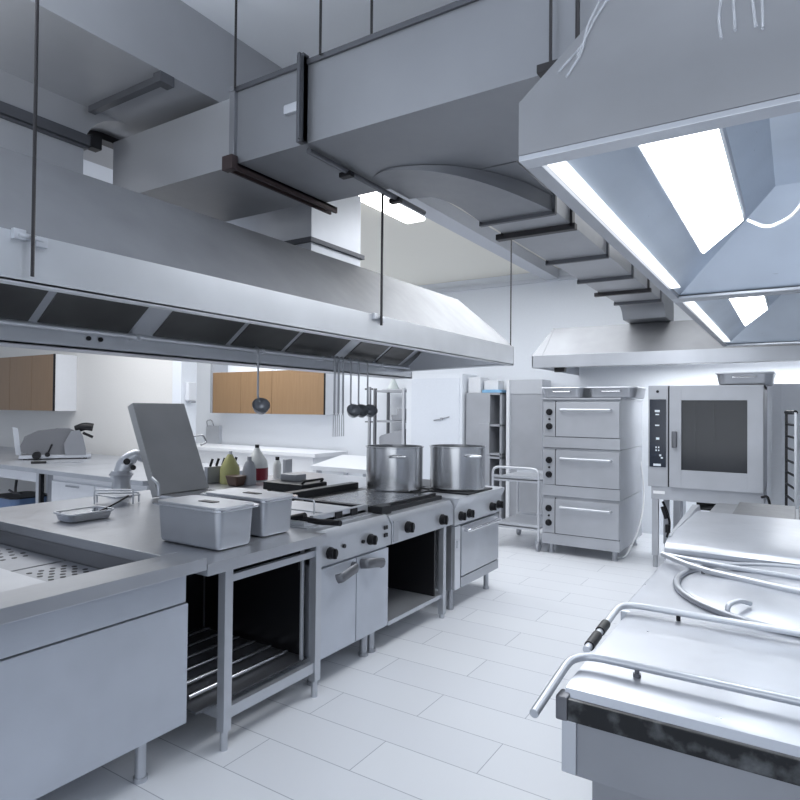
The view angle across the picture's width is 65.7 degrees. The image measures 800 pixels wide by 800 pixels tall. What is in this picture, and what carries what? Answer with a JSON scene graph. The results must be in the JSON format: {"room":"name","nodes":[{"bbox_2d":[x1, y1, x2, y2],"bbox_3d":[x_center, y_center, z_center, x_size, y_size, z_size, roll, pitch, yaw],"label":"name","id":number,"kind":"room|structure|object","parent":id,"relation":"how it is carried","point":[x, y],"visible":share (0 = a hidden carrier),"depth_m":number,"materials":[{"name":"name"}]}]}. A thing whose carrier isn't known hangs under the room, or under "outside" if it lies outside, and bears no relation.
{"room":"commercial kitchen","nodes":[
{"label":"commercial kitchen","id":0,"kind":"room"},
{"bbox_2d":[0,346,172,493],"bbox_3d":[-6.313,-0.114,10.475,8.080,3.600,0.150,0,-1,33],"label":"wall","id":1,"kind":"structure","parent":0,"point":[107,385],"depth_m":9.18,"materials":[{"name":"paint"}]},
{"bbox_2d":[0,354,76,410],"bbox_3d":[-6.278,-0.260,10.149,2.890,0.855,0.363,0,-1,33],"label":"upper cabinet","id":2,"kind":"object","parent":1,"relation":"attached to","point":[48,382],"visible":1,"depth_m":9.50,"materials":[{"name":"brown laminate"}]},
{"bbox_2d":[172,361,196,441],"bbox_3d":[-2.884,-0.112,8.283,0.180,3.600,0.250,0,-1,33],"label":"pillar","id":3,"kind":"structure","parent":1,"relation":"attached to","point":[183,372],"depth_m":8.21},
{"bbox_2d":[185,382,195,402],"bbox_3d":[-2.768,-0.097,8.203,0.099,0.270,0.120,0,-1,33],"label":"soap dispenser","id":4,"kind":"object","parent":1,"relation":"attached to","point":[190,388],"visible":1,"depth_m":8.17,"materials":[{"name":"white plastic"}]},
{"bbox_2d":[83,0,559,285],"bbox_3d":[-3.108,-2.005,5.349,19.000,0.100,12.000,0,-1,33],"label":"ceiling","id":5,"kind":"structure","parent":0,"point":[426,252],"depth_m":3.45,"materials":[{"name":"paint"}]},
{"bbox_2d":[30,0,38,276],"bbox_3d":[-1.193,-1.193,2.032,0.012,1.580,0.012,0,-1,33],"label":"rod","id":6,"kind":"object","parent":5,"relation":"hanging from","point":[35,101],"visible":1,"depth_m":2.02,"materials":[{"name":"metal"}]},
{"bbox_2d":[0,147,513,378],"bbox_3d":[-1.262,-0.587,3.975,2.193,0.690,5.120,0,-1,33],"label":"extractor hood","id":7,"kind":"object","parent":6,"relation":"hanging from","point":[120,271],"visible":0.96,"depth_m":3.04,"materials":[{"name":"metal"}]},
{"bbox_2d":[0,0,281,173],"bbox_3d":[-1.652,-1.458,3.399,1.355,1.020,3.300,0,-1,33],"label":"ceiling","id":8,"kind":"structure","parent":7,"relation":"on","point":[110,71],"depth_m":3.04,"materials":[{"name":"metal"}]},
{"bbox_2d":[252,346,269,413],"bbox_3d":[-0.907,-0.130,4.058,0.115,0.448,0.108,1,-1,-9],"label":"ladle","id":9,"kind":"object","parent":7,"relation":"hanging from","point":[260,405],"visible":0.99,"depth_m":4.07,"materials":[{"name":"metal"}]},
{"bbox_2d":[252,398,269,413],"bbox_3d":[-0.910,0.039,4.047,0.110,0.109,0.112,0,-1,33],"label":"bowl","id":10,"kind":"object","parent":9,"relation":"on","point":[260,405],"depth_m":4.08,"materials":[{"name":"metal"}]},
{"bbox_2d":[226,196,364,266],"bbox_3d":[-0.759,-1.185,4.383,0.840,0.522,0.580,0,-1,33],"label":"duct","id":11,"kind":"object","parent":7,"relation":"on","point":[337,236],"visible":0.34,"depth_m":4.13,"materials":[{"name":"metal"}]},
{"bbox_2d":[331,356,335,436],"bbox_3d":[-0.517,-0.030,4.764,0.050,0.623,0.031,0,-1,33],"label":"serving fork","id":12,"kind":"object","parent":7,"relation":"hanging from","point":[334,394],"visible":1,"depth_m":4.75,"materials":[{"name":"metal"}]},
{"bbox_2d":[335,356,339,435],"bbox_3d":[-0.490,-0.029,4.806,0.050,0.623,0.031,0,-1,33],"label":"serving fork","id":13,"kind":"object","parent":7,"relation":"hanging from","point":[338,400],"visible":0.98,"depth_m":4.79,"materials":[{"name":"metal"}]},
{"bbox_2d":[340,357,343,435],"bbox_3d":[-0.461,-0.028,4.853,0.050,0.623,0.031,0,-1,33],"label":"serving fork","id":14,"kind":"object","parent":7,"relation":"hanging from","point":[342,358],"visible":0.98,"depth_m":4.84,"materials":[{"name":"metal"}]},
{"bbox_2d":[347,358,360,417],"bbox_3d":[-0.363,-0.098,4.908,0.115,0.478,0.108,1,-1,-9],"label":"ladle","id":15,"kind":"object","parent":7,"relation":"hanging from","point":[353,410],"visible":0.99,"depth_m":4.93,"materials":[{"name":"metal"}]},
{"bbox_2d":[347,404,360,417],"bbox_3d":[-0.367,0.086,4.898,0.110,0.109,0.112,0,-1,33],"label":"bowl","id":16,"kind":"object","parent":15,"relation":"on","point":[353,410],"depth_m":4.93,"materials":[{"name":"metal"}]},
{"bbox_2d":[356,359,368,417],"bbox_3d":[-0.307,-0.096,4.997,0.115,0.478,0.108,1,-1,-9],"label":"ladle","id":17,"kind":"object","parent":7,"relation":"hanging from","point":[364,409],"visible":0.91,"depth_m":5.01,"materials":[{"name":"metal"}]},
{"bbox_2d":[358,404,368,417],"bbox_3d":[-0.310,0.088,4.986,0.110,0.109,0.112,0,-1,33],"label":"bowl","id":18,"kind":"object","parent":17,"relation":"on","point":[364,409],"depth_m":5.02,"materials":[{"name":"metal"}]},
{"bbox_2d":[365,360,377,417],"bbox_3d":[-0.240,-0.094,5.102,0.115,0.478,0.108,1,-1,-9],"label":"ladle","id":19,"kind":"object","parent":7,"relation":"hanging from","point":[373,410],"visible":0.88,"depth_m":5.12,"materials":[{"name":"metal"}]},
{"bbox_2d":[366,404,377,417],"bbox_3d":[-0.243,0.090,5.091,0.110,0.109,0.112,0,-1,33],"label":"bowl","id":20,"kind":"object","parent":19,"relation":"on","point":[373,410],"depth_m":5.12,"materials":[{"name":"metal"}]},
{"bbox_2d":[234,0,236,88],"bbox_3d":[-0.805,-1.746,3.030,0.011,0.440,0.011,1,-1,-35],"label":"rod","id":21,"kind":"object","parent":5,"relation":"hanging from","point":[235,31],"visible":1,"depth_m":3.03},
{"bbox_2d":[319,0,321,54],"bbox_3d":[-0.352,-1.750,2.753,0.011,0.430,0.011,1,-1,-35],"label":"rod","id":22,"kind":"object","parent":5,"relation":"hanging from","point":[320,1],"visible":1,"depth_m":2.75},
{"bbox_2d":[370,0,372,33],"bbox_3d":[-0.120,-1.744,2.652,0.011,0.440,0.011,1,-1,-35],"label":"rod","id":23,"kind":"object","parent":5,"relation":"hanging from","point":[371,1],"visible":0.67,"depth_m":2.65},
{"bbox_2d":[380,193,383,325],"bbox_3d":[-0.105,-1.199,3.735,0.015,1.500,0.015,0,-1,10],"label":"rod","id":24,"kind":"object","parent":5,"relation":"hanging from","point":[382,195],"visible":0.65,"depth_m":3.72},
{"bbox_2d":[359,192,425,223],"bbox_3d":[-0.183,-1.878,5.822,0.260,0.085,1.350,0,-1,33],"label":"ceiling light","id":25,"kind":"object","parent":5,"relation":"attached to","point":[400,212],"visible":0.44,"depth_m":5.96,"materials":[{"name":"white plastic"}]},
{"bbox_2d":[510,240,511,344],"bbox_3d":[0.992,-1.189,5.526,0.012,1.450,0.012,0,-1,33],"label":"rod","id":26,"kind":"object","parent":5,"relation":"hanging from","point":[511,240],"visible":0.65,"depth_m":5.52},
{"bbox_2d":[549,0,552,60],"bbox_3d":[0.528,-1.565,2.163,0.011,0.800,0.011,1,-1,-35],"label":"rod","id":27,"kind":"object","parent":5,"relation":"hanging from","point":[550,1],"visible":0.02,"depth_m":2.15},
{"bbox_2d":[537,59,556,77],"bbox_3d":[0.601,-1.137,2.096,0.275,0.083,0.040,0,-1,33],"label":"bracket","id":28,"kind":"object","parent":27,"relation":"hanging from","point":[542,68],"visible":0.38,"depth_m":2.14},
{"bbox_2d":[575,0,579,38],"bbox_3d":[0.602,-1.565,2.092,0.015,0.800,0.015,0,-1,10],"label":"rod","id":29,"kind":"object","parent":5,"relation":"hanging from","point":[577,2],"visible":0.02,"depth_m":2.08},
{"bbox_2d":[35,527,663,799],"bbox_3d":[-3.143,1.694,5.298,19.000,0.100,12.000,0,-1,33],"label":"floor","id":30,"kind":"structure","parent":0,"point":[440,708],"depth_m":3.22,"materials":[{"name":"tile"}]},
{"bbox_2d":[0,491,46,507],"bbox_3d":[-4.720,1.420,7.705,0.590,0.484,0.490,0,-1,33],"label":"waste bin","id":31,"kind":"object","parent":30,"relation":"on","point":[27,497],"visible":0.35,"depth_m":7.53,"materials":[{"name":"blue plastic"}]},
{"bbox_2d":[0,446,120,502],"bbox_3d":[-5.879,1.220,8.954,5.450,0.900,1.600,0,-1,33],"label":"bench","id":32,"kind":"object","parent":30,"relation":"on","point":[11,466],"depth_m":7.39,"materials":[{"name":"metal"}]},
{"bbox_2d":[12,423,93,459],"bbox_3d":[-4.531,0.533,8.106,0.930,0.476,0.400,1,-1,-27],"label":"meat slicer","id":33,"kind":"object","parent":32,"relation":"on","point":[56,442],"visible":1,"depth_m":8.05,"materials":[{"name":"metal"}]},
{"bbox_2d":[31,461,83,463],"bbox_3d":[-4.148,0.750,7.501,0.560,0.032,0.050,1,-1,-26],"label":"kitchen knife","id":34,"kind":"object","parent":32,"relation":"on","point":[32,462],"visible":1,"depth_m":7.43,"materials":[{"name":"metal"}]},
{"bbox_2d":[0,446,120,472],"bbox_3d":[-5.870,0.795,8.969,5.450,0.050,1.580,0,-1,33],"label":"countertop","id":35,"kind":"structure","parent":32,"relation":"on","point":[9,460],"depth_m":7.74,"materials":[{"name":"metal"}]},
{"bbox_2d":[0,516,206,799],"bbox_3d":[-2.199,1.150,2.578,2.080,0.930,1.715,0,-1,33],"label":"bain marie","id":36,"kind":"object","parent":30,"relation":"on","point":[94,628],"visible":1,"depth_m":2.42,"materials":[{"name":"metal"}]},
{"bbox_2d":[0,516,206,624],"bbox_3d":[-2.195,0.713,2.584,2.080,0.055,1.715,0,-1,33],"label":"countertop","id":37,"kind":"structure","parent":36,"relation":"on","point":[153,565],"depth_m":2.51,"materials":[{"name":"metal"}]},
{"bbox_2d":[37,461,243,502],"bbox_3d":[-2.774,1.221,6.970,1.880,0.900,1.600,0,-1,33],"label":"base cabinet","id":38,"kind":"object","parent":30,"relation":"on","point":[72,482],"visible":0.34,"depth_m":6.58,"materials":[{"name":"metal"}]},
{"bbox_2d":[37,461,243,485],"bbox_3d":[-2.770,0.796,6.976,1.880,0.050,1.600,0,-1,33],"label":"countertop","id":39,"kind":"structure","parent":38,"relation":"on","point":[99,472],"depth_m":6.59,"materials":[{"name":"metal"}]},
{"bbox_2d":[0,472,365,533],"bbox_3d":[-1.420,1.210,5.078,1.340,0.895,3.330,0,-1,33],"label":"countertop","id":40,"kind":"structure","parent":30,"relation":"on","point":[125,514],"depth_m":4.22,"materials":[{"name":"metal"}]},
{"bbox_2d":[53,506,113,522],"bbox_3d":[-1.960,0.710,3.843,0.217,0.056,0.307,0,-1,33],"label":"tray","id":41,"kind":"object","parent":40,"relation":"on","point":[81,514],"visible":1,"depth_m":3.81,"materials":[{"name":"metal"}]},
{"bbox_2d":[99,495,128,510],"bbox_3d":[-1.867,0.681,3.994,0.025,0.097,0.309,0,-1,21],"label":"serving spoon","id":42,"kind":"object","parent":41,"relation":"in","point":[125,497],"visible":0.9,"depth_m":4.02,"materials":[{"name":"black metal"}]},
{"bbox_2d":[93,489,140,503],"bbox_3d":[-2.044,0.690,4.467,0.266,0.106,0.262,0,-1,33],"label":"wire stand","id":43,"kind":"object","parent":40,"relation":"on","point":[118,494],"visible":0.99,"depth_m":4.43,"materials":[{"name":"metal"}]},
{"bbox_2d":[109,449,141,497],"bbox_3d":[-2.156,0.571,4.873,0.273,0.364,0.200,1,-1,-42],"label":"food processor","id":44,"kind":"object","parent":40,"relation":"on","point":[122,473],"visible":0.79,"depth_m":4.80,"materials":[{"name":"metal"}]},
{"bbox_2d":[128,403,212,498],"bbox_3d":[-1.727,0.393,4.933,0.723,0.730,0.629,0,-1,33],"label":"lid","id":45,"kind":"object","parent":40,"relation":"on","point":[172,464],"visible":0.9,"depth_m":4.96,"materials":[{"name":"metal"}]},
{"bbox_2d":[204,457,238,483],"bbox_3d":[-1.671,0.655,5.814,0.045,0.227,0.380,0,-1,33],"label":"knife block","id":46,"kind":"object","parent":40,"relation":"on","point":[212,473],"visible":0.45,"depth_m":5.70,"materials":[{"name":"grey paint"}]},
{"bbox_2d":[220,451,239,484],"bbox_3d":[-1.570,0.620,5.715,0.180,0.300,0.180,0,-1,33],"label":"bottle","id":47,"kind":"object","parent":40,"relation":"on","point":[229,466],"visible":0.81,"depth_m":5.66,"materials":[{"name":"yellow plastic"}]},
{"bbox_2d":[226,475,246,485],"bbox_3d":[-1.471,0.723,5.554,0.160,0.089,0.140,0,-1,33],"label":"tub","id":48,"kind":"object","parent":40,"relation":"on","point":[232,480],"visible":1,"depth_m":5.51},
{"bbox_2d":[242,456,255,484],"bbox_3d":[-1.375,0.643,5.649,0.124,0.255,0.124,0,-1,33],"label":"spray bottle","id":49,"kind":"object","parent":40,"relation":"on","point":[249,469],"visible":0.94,"depth_m":5.60,"materials":[{"name":"grey paint"}]},
{"bbox_2d":[250,444,267,481],"bbox_3d":[-1.381,0.603,5.974,0.213,0.345,0.213,0,-1,33],"label":"bottle","id":50,"kind":"object","parent":40,"relation":"on","point":[261,464],"visible":0.75,"depth_m":5.91,"materials":[{"name":"plastic"}]},
{"bbox_2d":[273,457,281,477],"bbox_3d":[-1.231,0.675,6.209,0.084,0.210,0.084,0,-1,33],"label":"condiment bottle","id":51,"kind":"object","parent":40,"relation":"on","point":[277,467],"visible":0.97,"depth_m":6.18,"materials":[{"name":"plastic"}]},
{"bbox_2d":[283,459,291,472],"bbox_3d":[-1.178,0.696,6.376,0.090,0.175,0.100,0,-1,33],"label":"menu stand","id":52,"kind":"object","parent":40,"relation":"on","point":[287,463],"visible":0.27,"depth_m":6.33,"materials":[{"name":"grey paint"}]},
{"bbox_2d":[263,473,326,491],"bbox_3d":[-0.891,0.703,5.255,0.440,0.135,0.320,0,-1,33],"label":"grill","id":53,"kind":"object","parent":40,"relation":"on","point":[288,482],"visible":0.83,"depth_m":5.18,"materials":[{"name":"metal"}]},
{"bbox_2d":[92,522,326,751],"bbox_3d":[-1.073,1.187,3.374,1.040,0.900,0.830,0,-1,33],"label":"worktable","id":54,"kind":"object","parent":30,"relation":"on","point":[246,611],"visible":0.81,"depth_m":3.41,"materials":[{"name":"metal"}]},
{"bbox_2d":[152,495,258,550],"bbox_3d":[-1.004,0.626,3.193,0.524,0.214,0.294,0,-1,33],"label":"food container","id":55,"kind":"object","parent":54,"relation":"on","point":[214,523],"visible":1,"depth_m":3.08,"materials":[{"name":"metal"}]},
{"bbox_2d":[92,522,326,575],"bbox_3d":[-1.069,0.765,3.380,1.040,0.055,0.830,0,-1,33],"label":"countertop","id":56,"kind":"structure","parent":54,"relation":"on","point":[259,549],"depth_m":3.16,"materials":[{"name":"metal"}]},
{"bbox_2d":[186,627,306,713],"bbox_3d":[-1.103,1.435,3.382,0.900,0.010,0.760,0,-1,33],"label":"shelf","id":57,"kind":"object","parent":54,"relation":"on","point":[206,699],"depth_m":3.36,"materials":[{"name":"metal"}]},
{"bbox_2d":[201,488,297,536],"bbox_3d":[-0.860,0.632,3.522,0.524,0.214,0.294,0,-1,33],"label":"pan","id":58,"kind":"object","parent":54,"relation":"on","point":[272,516],"visible":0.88,"depth_m":3.39,"materials":[{"name":"metal"}]},
{"bbox_2d":[196,443,347,475],"bbox_3d":[-2.695,1.292,11.292,3.700,0.840,0.870,0,-1,33],"label":"countertop","id":59,"kind":"structure","parent":30,"relation":"on","point":[302,459],"depth_m":10.61,"materials":[{"name":"white laminate"}]},
{"bbox_2d":[311,455,365,476],"bbox_3d":[-0.599,1.259,8.173,0.810,0.900,2.204,0,-1,7],"label":"table","id":60,"kind":"object","parent":30,"relation":"on","point":[347,464],"visible":0.32,"depth_m":7.57,"materials":[{"name":"white laminate"}]},
{"bbox_2d":[290,497,390,685],"bbox_3d":[-0.630,1.138,4.029,1.041,1.025,0.730,0,-1,33],"label":"fryer","id":61,"kind":"object","parent":30,"relation":"on","point":[354,572],"visible":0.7,"depth_m":3.77,"materials":[{"name":"metal"}]},
{"bbox_2d":[290,512,341,525],"bbox_3d":[-0.494,0.699,3.623,0.376,0.064,0.040,0,-1,33],"label":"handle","id":62,"kind":"object","parent":61,"relation":"on","point":[301,519],"depth_m":3.63,"materials":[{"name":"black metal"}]},
{"bbox_2d":[384,525,387,536],"bbox_3d":[-0.093,0.858,4.048,0.010,0.075,0.040,0,-1,33],"label":"rocker switch","id":63,"kind":"object","parent":61,"relation":"attached to","point":[385,526],"depth_m":4.05,"materials":[{"name":"black plastic"}]},
{"bbox_2d":[284,482,452,625],"bbox_3d":[-0.220,1.181,4.713,1.035,0.965,0.905,0,-1,33],"label":"griddle","id":64,"kind":"object","parent":30,"relation":"on","point":[414,518],"visible":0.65,"depth_m":4.71,"materials":[{"name":"metal"}]},
{"bbox_2d":[387,588,440,625],"bbox_3d":[-0.253,1.493,4.695,0.920,0.030,0.790,0,-1,33],"label":"shelf","id":65,"kind":"object","parent":64,"relation":"attached to","point":[402,602],"depth_m":4.57,"materials":[{"name":"metal"}]},
{"bbox_2d":[365,387,372,444],"bbox_3d":[-0.515,0.761,10.106,0.150,1.950,0.040,0,-1,33],"label":"post","id":66,"kind":"object","parent":30,"relation":"on","point":[369,421],"visible":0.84,"depth_m":10.09,"materials":[{"name":"metal"}]},
{"bbox_2d":[373,388,406,444],"bbox_3d":[-0.066,0.778,9.889,0.600,1.920,0.420,0,-1,33],"label":"shelf rack","id":67,"kind":"object","parent":30,"relation":"on","point":[403,391],"visible":0.27,"depth_m":9.87,"materials":[{"name":"metal"}]},
{"bbox_2d":[379,429,405,443],"bbox_3d":[-0.065,0.632,9.892,0.440,0.348,0.300,0,-1,33],"label":"storage bin","id":68,"kind":"object","parent":67,"relation":"on","point":[395,437],"visible":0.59,"depth_m":9.75,"materials":[{"name":"grey paint"}]},
{"bbox_2d":[391,409,405,420],"bbox_3d":[0.028,0.232,9.841,0.250,0.189,0.260,0,-1,33],"label":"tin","id":69,"kind":"object","parent":67,"relation":"on","point":[398,417],"visible":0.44,"depth_m":9.73,"materials":[{"name":"metal"}]},
{"bbox_3d":[-0.043,-0.161,9.870,0.420,0.014,0.300,0,-1,33],"label":"flat tray","id":70,"kind":"object","parent":67,"relation":"on","visible":0},
{"bbox_2d":[387,379,398,388],"bbox_3d":[-0.105,-0.268,9.864,0.220,0.200,0.220,0,-1,33],"label":"strainer","id":71,"kind":"object","parent":70,"relation":"on","point":[393,385],"visible":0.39,"depth_m":9.81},
{"bbox_2d":[363,479,504,609],"bbox_3d":[0.284,1.222,5.476,1.023,0.915,0.905,0,-1,33],"label":"oven range","id":72,"kind":"object","parent":30,"relation":"on","point":[472,537],"visible":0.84,"depth_m":5.11,"materials":[{"name":"metal"}]},
{"bbox_2d":[366,444,423,492],"bbox_3d":[-0.047,0.575,5.276,0.496,0.367,0.543,0,-1,33],"label":"stockpot","id":73,"kind":"object","parent":72,"relation":"on","point":[397,468],"visible":0.99,"depth_m":5.07,"materials":[{"name":"metal"}]},
{"bbox_2d":[429,444,486,490],"bbox_3d":[0.502,0.582,5.383,0.516,0.367,0.499,0,-1,22],"label":"stockpot","id":74,"kind":"object","parent":72,"relation":"on","point":[453,467],"visible":1,"depth_m":5.17,"materials":[{"name":"metal"}]},
{"bbox_2d":[406,374,476,479],"bbox_3d":[0.614,0.678,9.469,0.960,2.120,0.540,0,-1,33],"label":"refrigerator","id":75,"kind":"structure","parent":30,"relation":"on","point":[435,403],"depth_m":9.26,"materials":[{"name":"grey paint"}]},
{"bbox_2d":[466,393,505,518],"bbox_3d":[1.295,0.809,9.049,0.560,1.820,0.430,0,-1,33],"label":"locker","id":76,"kind":"object","parent":30,"relation":"on","point":[485,412],"visible":0.53,"depth_m":8.89,"materials":[{"name":"metal"}]},
{"bbox_2d":[468,377,488,392],"bbox_3d":[1.168,-0.217,9.168,0.195,0.228,0.300,0,-1,33],"label":"box","id":77,"kind":"object","parent":76,"relation":"on","point":[476,384],"visible":0.72,"depth_m":9.05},
{"bbox_2d":[482,390,505,392],"bbox_3d":[1.380,-0.125,9.013,0.300,0.043,0.230,0,-1,33],"label":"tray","id":78,"kind":"object","parent":76,"relation":"on","point":[483,391],"visible":0.76,"depth_m":8.91,"materials":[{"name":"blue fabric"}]},
{"bbox_2d":[484,380,503,389],"bbox_3d":[1.372,-0.214,9.038,0.220,0.134,0.200,0,-1,33],"label":"storage box","id":79,"kind":"object","parent":78,"relation":"on","point":[493,384],"visible":0.93,"depth_m":8.96,"materials":[{"name":"white plastic"}]},
{"bbox_2d":[492,466,542,551],"bbox_3d":[1.544,1.247,7.469,0.590,0.945,0.850,0,-1,33],"label":"trolley","id":80,"kind":"object","parent":30,"relation":"on","point":[520,521],"visible":0.67,"depth_m":7.20,"materials":[{"name":"metal"}]},
{"bbox_2d":[494,469,542,482],"bbox_3d":[1.539,0.914,7.461,0.560,0.070,0.780,0,-1,33],"label":"shelf","id":81,"kind":"object","parent":80,"relation":"attached to","point":[527,476],"depth_m":7.21,"materials":[{"name":"metal"}]},
{"bbox_2d":[498,511,542,530],"bbox_3d":[1.534,1.454,7.453,0.560,0.070,0.780,0,-1,33],"label":"shelf","id":82,"kind":"object","parent":80,"relation":"attached to","point":[521,520],"depth_m":7.31,"materials":[{"name":"metal"}]},
{"bbox_2d":[506,379,550,517],"bbox_3d":[1.814,0.730,8.760,0.515,2.020,0.380,0,-1,33],"label":"tall cabinet","id":83,"kind":"object","parent":30,"relation":"on","point":[524,402],"visible":0.56,"depth_m":8.64,"materials":[{"name":"silver metal"}]},
{"bbox_2d":[542,398,644,560],"bbox_3d":[2.265,0.854,7.163,0.925,1.735,1.182,0,-1,33],"label":"oven","id":84,"kind":"object","parent":30,"relation":"on","point":[593,478],"visible":1,"depth_m":6.74,"materials":[{"name":"grey metal"}]},
{"bbox_2d":[541,387,590,397],"bbox_3d":[1.963,-0.080,7.186,0.488,0.123,0.597,0,-1,33],"label":"roasting pan","id":85,"kind":"object","parent":84,"relation":"on","point":[550,392],"visible":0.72,"depth_m":6.96,"materials":[{"name":"metal"}]},
{"bbox_2d":[587,386,646,398],"bbox_3d":[2.432,-0.079,6.917,0.528,0.123,0.647,0,-1,33],"label":"roasting pan","id":86,"kind":"object","parent":84,"relation":"on","point":[630,392],"visible":0.92,"depth_m":6.68,"materials":[{"name":"metal"}]},
{"bbox_2d":[529,602,799,799],"bbox_3d":[1.226,1.158,1.391,1.630,0.946,0.906,0,-1,33],"label":"pan","id":87,"kind":"object","parent":30,"relation":"on","point":[664,708],"visible":1,"depth_m":1.50,"materials":[{"name":"metal"}]},
{"bbox_2d":[648,385,770,566],"bbox_3d":[3.204,0.789,6.379,1.092,1.860,0.875,0,-1,33],"label":"oven","id":88,"kind":"object","parent":30,"relation":"on","point":[707,444],"visible":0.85,"depth_m":6.08,"materials":[{"name":"grey paint"}]},
{"bbox_2d":[715,371,775,385],"bbox_3d":[3.454,-0.206,6.177,0.508,0.123,0.597,0,-1,33],"label":"roasting pan","id":89,"kind":"object","parent":88,"relation":"on","point":[766,378],"visible":0.92,"depth_m":5.96,"materials":[{"name":"metal"}]},
{"bbox_2d":[621,552,799,640],"bbox_3d":[1.752,1.176,2.223,1.640,0.943,1.052,0,-1,33],"label":"pan","id":90,"kind":"object","parent":30,"relation":"on","point":[766,593],"visible":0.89,"depth_m":2.39,"materials":[{"name":"metal"}]},
{"bbox_2d":[664,504,799,564],"bbox_3d":[2.317,1.166,3.125,1.660,1.000,1.040,0,-1,33],"label":"lid","id":91,"kind":"object","parent":30,"relation":"on","point":[700,534],"visible":0.11,"depth_m":3.18,"materials":[{"name":"metal"}]},
{"bbox_2d":[710,502,799,519],"bbox_3d":[2.898,1.226,3.999,1.620,0.915,1.000,0,-1,33],"label":"countertop","id":92,"kind":"structure","parent":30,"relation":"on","point":[743,508],"depth_m":4.39,"materials":[{"name":"metal"}]},
{"bbox_2d":[765,383,799,508],"bbox_3d":[4.296,0.779,6.307,1.050,1.900,0.120,0,-1,33],"label":"partition panel","id":93,"kind":"object","parent":30,"relation":"on","point":[781,398],"visible":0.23,"depth_m":6.46,"materials":[{"name":"metal"}]},
{"bbox_2d":[784,410,797,508],"bbox_3d":[3.648,0.905,5.781,0.040,1.620,0.545,0,-1,24],"label":"rack","id":94,"kind":"object","parent":30,"relation":"on","point":[792,412],"visible":0.48,"depth_m":5.71,"materials":[{"name":"metal"}]},
{"bbox_2d":[113,0,609,221],"bbox_3d":[0.519,-1.333,2.817,4.560,0.445,1.140,0,-1,33],"label":"duct","id":95,"kind":"object","parent":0,"point":[446,84],"visible":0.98,"depth_m":2.77,"materials":[{"name":"metal"}]},
{"bbox_2d":[519,0,799,300],"bbox_3d":[1.634,-0.789,1.405,2.160,0.672,1.810,0,-1,33],"label":"exhaust hood","id":96,"kind":"object","parent":95,"relation":"attached to","point":[670,128],"visible":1,"depth_m":1.23,"materials":[{"name":"metal"}]},
{"bbox_2d":[547,161,679,288],"bbox_3d":[0.712,-0.469,1.875,0.035,0.008,1.500,0,-1,33],"label":"lamp","id":97,"kind":"object","parent":96,"relation":"attached to","point":[561,174],"depth_m":1.61,"materials":[{"name":"plastic"}]},
{"bbox_2d":[638,127,799,253],"bbox_3d":[0.929,-0.626,1.674,0.342,0.165,1.200,0,-1,33],"label":"lamp","id":98,"kind":"object","parent":96,"relation":"attached to","point":[708,178],"depth_m":1.73,"materials":[{"name":"metal"}]},
{"bbox_2d":[673,291,799,346],"bbox_3d":[2.733,-0.755,3.126,2.160,0.672,2.255,0,-1,33],"label":"exhaust hood","id":99,"kind":"object","parent":96,"relation":"attached to","point":[770,318],"visible":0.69,"depth_m":4.11,"materials":[{"name":"metal"}]},
{"bbox_2d":[685,301,729,341],"bbox_3d":[1.812,-0.435,3.596,0.035,0.008,1.945,0,-1,33],"label":"lamp","id":100,"kind":"object","parent":99,"relation":"attached to","point":[693,308],"depth_m":3.42,"materials":[{"name":"plastic"}]},
{"bbox_2d":[730,296,766,325],"bbox_3d":[2.041,-0.560,3.603,0.126,0.109,1.230,0,-1,33],"label":"lamp","id":101,"kind":"object","parent":99,"relation":"attached to","point":[747,309],"depth_m":3.70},
{"bbox_2d":[196,269,799,534],"bbox_3d":[0.037,-0.056,10.273,19.000,3.600,0.150,0,-1,33],"label":"wall","id":102,"kind":"structure","parent":0,"point":[536,308],"depth_m":9.14,"materials":[{"name":"paint"}]},
{"bbox_2d":[206,419,221,443],"bbox_3d":[-3.791,0.692,12.548,0.400,0.596,0.111,0,-1,33],"label":"panel","id":103,"kind":"object","parent":102,"relation":"attached to","point":[213,433],"visible":0.93,"depth_m":12.52,"materials":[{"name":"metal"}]},
{"bbox_2d":[210,364,337,414],"bbox_3d":[-2.399,-0.277,11.511,2.880,1.070,0.385,0,-1,33],"label":"upper cabinet","id":104,"kind":"object","parent":102,"relation":"attached to","point":[286,391],"visible":0.77,"depth_m":11.20,"materials":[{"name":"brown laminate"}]},
{"bbox_2d":[261,368,275,370],"bbox_3d":[-2.435,-0.564,11.465,0.250,0.058,0.120,0,-1,33],"label":"storage box","id":105,"kind":"object","parent":104,"relation":"on","point":[262,369],"visible":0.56,"depth_m":11.42,"materials":[{"name":"white laminate"}]},
{"bbox_2d":[377,189,558,279],"bbox_3d":[0.833,-1.828,6.744,0.200,0.140,5.000,0,-1,33],"label":"trim","id":106,"kind":"structure","parent":102,"relation":"attached to","point":[443,213],"depth_m":6.66,"materials":[{"name":"paint"}]},
{"bbox_2d":[431,275,576,292],"bbox_3d":[0.005,-1.728,10.221,19.000,0.060,0.030,0,-1,33],"label":"trim","id":107,"kind":"structure","parent":102,"relation":"attached to","point":[565,277],"depth_m":9.25,"materials":[{"name":"paint"}]},
{"bbox_2d":[532,320,799,374],"bbox_3d":[3.996,-0.575,6.585,4.756,0.549,1.800,0,-1,33],"label":"hood","id":108,"kind":"object","parent":102,"relation":"attached to","point":[564,350],"visible":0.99,"depth_m":6.59,"materials":[{"name":"metal"}]},
{"bbox_2d":[372,160,673,323],"bbox_3d":[1.445,-1.156,5.019,0.750,0.520,4.866,0,-1,33],"label":"duct","id":109,"kind":"object","parent":108,"relation":"on","point":[508,198],"visible":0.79,"depth_m":3.70,"materials":[{"name":"metal"}]},
{"bbox_2d":[554,367,565,371],"bbox_3d":[1.812,-0.343,6.997,0.120,0.055,0.070,0,-1,33],"label":"cup","id":110,"kind":"object","parent":108,"relation":"on","point":[556,369],"depth_m":6.96,"materials":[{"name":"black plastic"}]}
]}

